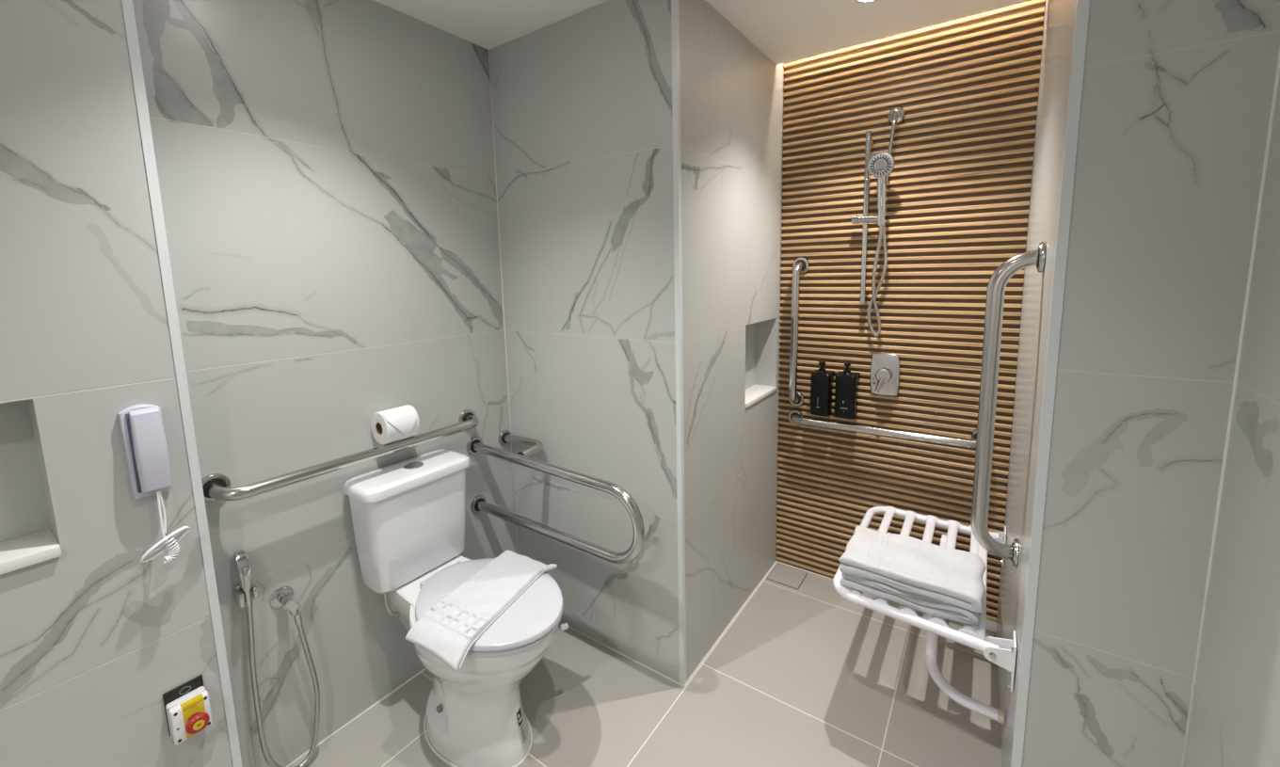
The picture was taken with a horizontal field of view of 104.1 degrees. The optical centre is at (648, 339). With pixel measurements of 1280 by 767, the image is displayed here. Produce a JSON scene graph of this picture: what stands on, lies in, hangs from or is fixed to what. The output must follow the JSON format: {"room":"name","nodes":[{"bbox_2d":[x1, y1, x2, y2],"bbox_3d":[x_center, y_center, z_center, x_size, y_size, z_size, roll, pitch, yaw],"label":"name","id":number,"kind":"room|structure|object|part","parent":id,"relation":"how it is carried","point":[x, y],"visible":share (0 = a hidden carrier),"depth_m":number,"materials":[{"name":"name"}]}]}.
{"room":"accessible hotel bathroom","nodes":[
{"label":"accessible hotel bathroom","id":0,"kind":"room"},
{"bbox_2d":[0,0,233,766],"bbox_3d":[-1.370,0.197,0.864,0.120,2.276,0.843,4,9,34],"label":"wall","id":1,"kind":"structure","parent":0,"point":[93,636],"depth_m":1.04,"materials":[{"name":"stone"}]},
{"bbox_2d":[0,528,62,575],"bbox_3d":[-1.410,0.460,0.822,0.132,0.022,0.566,4,9,34],"label":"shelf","id":2,"kind":"structure","parent":1,"relation":"attached to","point":[32,549],"depth_m":1.00,"materials":[{"name":"white stone"}]},
{"bbox_2d":[117,403,190,564],"bbox_3d":[-1.100,0.325,1.113,0.061,0.362,0.087,4,9,34],"label":"wall telephone","id":3,"kind":"object","parent":1,"relation":"attached to","point":[145,445],"visible":1,"depth_m":1.10,"materials":[{"name":"grey plastic"}]},
{"bbox_3d":[-1.087,0.423,1.118,0.033,0.165,0.087,4,9,34],"label":"cord","id":4,"kind":"part","parent":3,"relation":"part of","materials":[{"name":"white plastic"}]},
{"bbox_2d":[121,0,242,766],"bbox_3d":[-1.091,0.150,1.173,0.018,2.274,0.018,4,9,34],"label":"trim","id":5,"kind":"structure","parent":1,"relation":"attached to","point":[128,10],"depth_m":1.16,"materials":[{"name":"silver metal"}]},
{"bbox_2d":[162,674,212,744],"bbox_3d":[-1.083,0.882,1.180,0.078,0.110,0.070,4,9,34],"label":"switch","id":6,"kind":"object","parent":1,"relation":"attached to","point":[187,707],"visible":1,"depth_m":1.17,"materials":[{"name":"white plastic"}]},
{"bbox_2d":[132,0,516,766],"bbox_3d":[-0.871,0.085,1.635,0.001,2.276,1.007,4,9,34],"label":"wall","id":7,"kind":"structure","parent":0,"point":[326,168],"depth_m":1.48,"materials":[{"name":"stone"}]},
{"bbox_2d":[232,549,319,766],"bbox_3d":[-1.039,0.903,1.412,0.058,0.696,0.158,5,10,41],"label":"bidet sprayer","id":8,"kind":"object","parent":7,"relation":"attached to","point":[246,588],"visible":1,"depth_m":1.35,"materials":[{"name":"silver metal"}]},
{"bbox_2d":[269,585,300,615],"bbox_3d":[-1.023,0.744,1.412,0.076,0.067,0.060,4,9,34],"label":"valve","id":9,"kind":"object","parent":7,"relation":"attached to","point":[282,597],"visible":1,"depth_m":1.41,"materials":[{"name":"silver metal"}]},
{"bbox_3d":[-1.051,0.739,1.431,0.010,0.060,0.060,4,9,34],"label":"wall plate","id":10,"kind":"part","parent":9,"relation":"part of","materials":[{"name":"silver metal"}]},
{"bbox_3d":[-1.000,0.742,1.396,0.020,0.043,0.036,4,9,34],"label":"handle","id":11,"kind":"part","parent":9,"relation":"part of","materials":[{"name":"silver metal"}]},
{"bbox_2d":[201,409,479,502],"bbox_3d":[-0.874,0.345,1.575,0.095,0.083,0.832,4,9,34],"label":"grab rail","id":12,"kind":"object","parent":7,"relation":"attached to","point":[216,487],"visible":0.96,"depth_m":1.41,"materials":[{"name":"silver metal"}]},
{"bbox_2d":[370,404,419,445],"bbox_3d":[-0.820,0.276,1.619,0.110,0.105,0.108,4,9,34],"label":"toilet roll","id":13,"kind":"object","parent":12,"relation":"on","point":[396,424],"visible":1,"depth_m":1.59,"materials":[{"name":"paper"}]},
{"bbox_2d":[285,621,683,766],"bbox_3d":[-0.507,1.236,1.553,0.830,0.007,1.008,4,9,34],"label":"trim","id":14,"kind":"structure","parent":7,"relation":"attached to","point":[597,641],"depth_m":1.75,"materials":[{"name":"white tile"}]},
{"bbox_2d":[373,0,607,49],"bbox_3d":[-0.551,-1.018,1.255,0.832,0.006,1.009,4,9,34],"label":"trim","id":15,"kind":"structure","parent":7,"relation":"attached to","point":[374,0],"depth_m":1.70,"materials":[{"name":"white tile"}]},
{"bbox_2d":[497,430,543,457],"bbox_3d":[-0.500,0.417,1.973,0.121,0.062,0.294,-6,9,-32],"label":"toilet paper holder","id":16,"kind":"object","parent":7,"relation":"attached to","point":[504,438],"visible":0.95,"depth_m":1.98,"materials":[{"name":"silver metal"}]},
{"bbox_2d":[465,436,644,564],"bbox_3d":[-0.348,0.558,1.739,0.802,0.313,0.072,4,9,34],"label":"grab rail","id":17,"kind":"object","parent":7,"relation":"attached to","point":[475,445],"visible":1,"depth_m":1.68,"materials":[{"name":"silver metal"}]},
{"bbox_2d":[489,0,679,682],"bbox_3d":[-0.245,0.049,1.814,0.830,2.276,0.001,4,9,34],"label":"wall","id":18,"kind":"structure","parent":0,"point":[582,102],"depth_m":1.76,"materials":[{"name":"stone"}]},
{"bbox_2d":[488,49,517,553],"bbox_3d":[-0.587,0.025,2.046,0.004,2.276,0.004,4,9,34],"label":"trim","id":19,"kind":"structure","parent":18,"relation":"attached to","point":[488,50],"depth_m":2.01,"materials":[{"name":"white tile"}]},
{"bbox_2d":[288,560,1001,766],"bbox_3d":[-0.214,1.337,0.941,2.050,0.050,3.600,4,9,34],"label":"floor","id":20,"kind":"structure","parent":0,"point":[808,675],"depth_m":1.66,"materials":[{"name":"tile"}]},
{"bbox_2d":[343,448,568,766],"bbox_3d":[-0.557,0.831,1.554,0.697,0.812,0.388,4,9,34],"label":"toilet","id":21,"kind":"object","parent":20,"relation":"on","point":[408,516],"visible":0.85,"depth_m":1.50,"materials":[{"name":"ceramic"}]},
{"bbox_3d":[-0.781,0.438,1.639,0.176,0.036,0.364,4,9,34],"label":"cistern lid","id":22,"kind":"part","parent":21,"relation":"part of","materials":[{"name":"ceramic"}]},
{"bbox_2d":[404,550,557,671],"bbox_3d":[-0.479,0.766,1.470,0.210,0.058,0.435,2,8,25],"label":"hand towel","id":23,"kind":"object","parent":21,"relation":"on","point":[450,628],"visible":1,"depth_m":1.40,"materials":[{"name":"fabric"}]},
{"bbox_3d":[-0.501,1.016,1.543,0.528,0.440,0.376,4,9,34],"label":"bowl","id":24,"kind":"part","parent":21,"relation":"part of","materials":[{"name":"ceramic"}]},
{"bbox_3d":[-0.476,0.769,1.490,0.495,0.025,0.379,4,9,34],"label":"lid","id":25,"kind":"part","parent":21,"relation":"part of","materials":[{"name":"plastic"}]},
{"bbox_3d":[-0.474,0.791,1.492,0.480,0.014,0.374,4,9,34],"label":"seat","id":26,"kind":"part","parent":21,"relation":"part of","materials":[{"name":"plastic"}]},
{"bbox_2d":[766,563,807,589],"bbox_3d":[0.648,1.109,2.343,0.150,0.002,0.148,4,9,34],"label":"drain cover","id":27,"kind":"object","parent":20,"relation":"on","point":[782,574],"visible":1,"depth_m":2.34,"materials":[{"name":"grey"}]},
{"bbox_2d":[377,0,1025,64],"bbox_3d":[-0.299,-1.004,0.573,2.050,0.140,3.462,4,9,34],"label":"ceiling","id":28,"kind":"structure","parent":0,"point":[785,30],"depth_m":1.69,"materials":[{"name":"paint"}]},
{"bbox_2d":[853,0,876,2],"bbox_3d":[0.692,-1.081,1.566,0.100,0.006,0.100,4,9,34],"label":"recessed light","id":29,"kind":"object","parent":28,"relation":"in","point":[857,1],"visible":1,"depth_m":1.60,"materials":[{"name":"white plastic"}]},
{"bbox_2d":[679,0,783,681],"bbox_3d":[0.312,-0.055,1.972,0.100,2.420,0.912,4,9,34],"label":"wall","id":30,"kind":"structure","parent":0,"point":[731,92],"depth_m":1.85,"materials":[{"name":"stone"}]},
{"bbox_2d":[671,0,686,686],"bbox_3d":[0.096,0.072,1.590,0.018,2.274,0.018,4,9,34],"label":"trim","id":31,"kind":"structure","parent":30,"relation":"attached to","point":[675,4],"depth_m":1.57,"materials":[{"name":"silver metal"}]},
{"bbox_2d":[705,0,776,65],"bbox_3d":[0.305,-1.102,1.762,0.006,0.006,0.810,4,9,34],"label":"trim","id":32,"kind":"structure","parent":30,"relation":"attached to","point":[708,1],"depth_m":1.78,"materials":[{"name":"white tile"}]},
{"bbox_2d":[745,384,776,407],"bbox_3d":[0.451,0.247,2.203,0.106,0.019,0.349,4,9,34],"label":"trim","id":33,"kind":"structure","parent":30,"relation":"attached to","point":[756,392],"depth_m":2.21,"materials":[{"name":"white stone"}]},
{"bbox_2d":[775,0,1045,622],"bbox_3d":[0.986,-0.082,2.074,0.892,2.420,0.057,4,9,34],"label":"wall","id":34,"kind":"structure","parent":0,"point":[959,185],"depth_m":1.99,"materials":[{"name":"brown wood"}]},
{"bbox_2d":[788,256,809,406],"bbox_3d":[0.657,-0.023,2.228,0.080,0.678,0.086,4,9,34],"label":"grab rail","id":35,"kind":"object","parent":34,"relation":"attached to","point":[801,264],"visible":1,"depth_m":2.20,"materials":[{"name":"silver metal"}]},
{"bbox_2d":[810,360,834,416],"bbox_3d":[0.758,0.211,2.189,0.084,0.237,0.082,4,9,34],"label":"soap dispenser","id":36,"kind":"object","parent":34,"relation":"attached to","point":[821,379],"visible":1,"depth_m":2.16,"materials":[{"name":"black plastic"}]},
{"bbox_2d":[683,560,996,687],"bbox_3d":[0.741,1.173,1.845,0.896,0.008,0.898,4,9,34],"label":"trim","id":37,"kind":"structure","parent":34,"relation":"attached to","point":[747,600],"depth_m":2.06,"materials":[{"name":"white tile"}]},
{"bbox_2d":[834,362,860,419],"bbox_3d":[0.844,0.214,2.131,0.084,0.237,0.082,4,9,34],"label":"soap dispenser","id":38,"kind":"object","parent":34,"relation":"attached to","point":[846,383],"visible":1,"depth_m":2.10,"materials":[{"name":"black plastic"}]},
{"bbox_2d":[851,130,885,303],"bbox_3d":[0.889,-0.482,2.003,0.130,0.675,0.075,6,10,44],"label":"riser rail","id":39,"kind":"object","parent":34,"relation":"attached to","point":[879,219],"visible":1,"depth_m":1.99,"materials":[{"name":"silver metal"}]},
{"bbox_3d":[0.838,-0.485,2.025,0.025,0.034,0.033,5,10,39],"label":"knob","id":40,"kind":"part","parent":39,"relation":"part of","materials":[{"name":"silver metal"}]},
{"bbox_3d":[0.870,-0.482,2.006,0.022,0.675,0.021,4,9,34],"label":"rail","id":41,"kind":"part","parent":39,"relation":"part of","materials":[{"name":"silver metal"}]},
{"bbox_2d":[866,119,895,336],"bbox_3d":[0.906,-0.426,1.959,0.096,0.850,0.107,4,9,34],"label":"shower","id":42,"kind":"object","parent":39,"relation":"attached to","point":[881,164],"visible":0.99,"depth_m":1.94,"materials":[{"name":"silver metal"}]},
{"bbox_3d":[0.902,-0.544,1.938,0.036,0.199,0.054,4,9,34],"label":"handle","id":43,"kind":"part","parent":42,"relation":"part of","materials":[{"name":"silver metal"}]},
{"bbox_2d":[788,409,976,447],"bbox_3d":[0.956,0.371,2.080,0.787,0.101,0.088,4,9,34],"label":"grab rail","id":44,"kind":"object","parent":34,"relation":"attached to","point":[795,417],"visible":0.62,"depth_m":2.03,"materials":[{"name":"silver metal"}]},
{"bbox_2d":[869,352,899,395],"bbox_3d":[0.963,0.148,2.050,0.112,0.175,0.064,4,9,34],"label":"shower mixer","id":45,"kind":"object","parent":34,"relation":"attached to","point":[885,367],"visible":1,"depth_m":2.05,"materials":[{"name":"silver metal"}]},
{"bbox_3d":[0.948,0.184,2.044,0.042,0.068,0.025,-1,8,2],"label":"lever","id":46,"kind":"part","parent":45,"relation":"part of","materials":[{"name":"silver metal"}]},
{"bbox_3d":[0.963,0.148,2.049,0.062,0.062,0.043,4,9,34],"label":"knob","id":47,"kind":"part","parent":45,"relation":"part of","materials":[{"name":"silver metal"}]},
{"bbox_2d":[887,106,905,124],"bbox_3d":[0.949,-0.866,1.922,0.064,0.064,0.047,4,9,34],"label":"outlet","id":48,"kind":"object","parent":34,"relation":"attached to","point":[897,113],"visible":0.95,"depth_m":1.92,"materials":[{"name":"silver metal"}]},
{"bbox_2d":[996,0,1076,766],"bbox_3d":[1.098,0.000,1.438,0.001,2.420,0.912,4,9,33],"label":"wall","id":49,"kind":"structure","parent":0,"point":[1060,15],"depth_m":1.35,"materials":[{"name":"stone"}]},
{"bbox_2d":[832,506,1016,724],"bbox_3d":[0.924,0.883,1.688,0.471,0.349,0.712,4,9,34],"label":"shower bench","id":50,"kind":"object","parent":49,"relation":"attached to","point":[1000,651],"visible":0.44,"depth_m":1.47,"materials":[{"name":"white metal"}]},
{"bbox_2d":[840,572,978,623],"bbox_3d":[0.799,0.731,1.530,0.356,0.049,0.247,4,9,34],"label":"bath towel","id":51,"kind":"object","parent":50,"relation":"on","point":[935,608],"visible":0.22,"depth_m":1.42,"materials":[{"name":"fabric"}]},
{"bbox_2d":[838,526,985,613],"bbox_3d":[0.797,0.680,1.516,0.371,0.054,0.251,4,9,34],"label":"bath towel","id":52,"kind":"object","parent":51,"relation":"on","point":[910,565],"visible":1,"depth_m":1.47,"materials":[{"name":"fabric"}]},
{"bbox_3d":[0.913,0.750,1.684,0.441,0.037,0.699,4,9,34],"label":"frame","id":53,"kind":"part","parent":50,"relation":"part of","materials":[{"name":"white metal"}]},
{"bbox_3d":[0.917,0.935,1.458,0.195,0.303,0.045,3,9,28],"label":"support leg","id":54,"kind":"part","parent":50,"relation":"part of","materials":[{"name":"white metal"}]},
{"bbox_3d":[1.159,0.884,1.808,0.195,0.303,0.045,3,9,28],"label":"support leg","id":55,"kind":"part","parent":50,"relation":"part of","materials":[{"name":"white metal"}]},
{"bbox_3d":[1.283,0.748,1.805,0.005,0.125,0.070,4,9,34],"label":"wall plate","id":56,"kind":"part","parent":50,"relation":"part of","materials":[{"name":"white metal"}]},
{"bbox_3d":[0.933,0.824,1.280,0.005,0.125,0.070,4,9,34],"label":"wall plate","id":57,"kind":"part","parent":50,"relation":"part of","materials":[{"name":"white metal"}]},
{"bbox_2d":[970,241,1045,567],"bbox_3d":[0.959,0.193,1.347,0.118,0.888,0.126,4,9,34],"label":"grab rail","id":58,"kind":"object","parent":49,"relation":"attached to","point":[998,281],"visible":1,"depth_m":1.33,"materials":[{"name":"silver metal"}]},
{"bbox_2d":[1010,0,1089,766],"bbox_3d":[0.858,0.126,1.073,0.018,2.274,0.018,4,9,34],"label":"trim","id":59,"kind":"structure","parent":49,"relation":"attached to","point":[1082,8],"depth_m":1.06,"materials":[{"name":"silver metal"}]},
{"bbox_2d":[1021,0,1279,766],"bbox_3d":[0.960,0.134,0.995,0.271,2.276,0.001,4,9,34],"label":"wall","id":60,"kind":"structure","parent":0,"point":[1176,104],"depth_m":0.98,"materials":[{"name":"stone"}]},
{"bbox_2d":[1184,77,1279,766],"bbox_3d":[0.325,0.300,-0.164,0.001,2.276,2.650,4,9,34],"label":"wall","id":61,"kind":"structure","parent":0,"point":[1235,719],"depth_m":0.84,"materials":[{"name":"stone"}]},
{"bbox_2d":[1181,46,1279,766],"bbox_3d":[1.071,0.142,0.919,0.006,2.276,0.006,4,9,34],"label":"trim","id":62,"kind":"structure","parent":61,"relation":"attached to","point":[1277,74],"depth_m":0.91,"materials":[{"name":"grey metal"}]}
]}

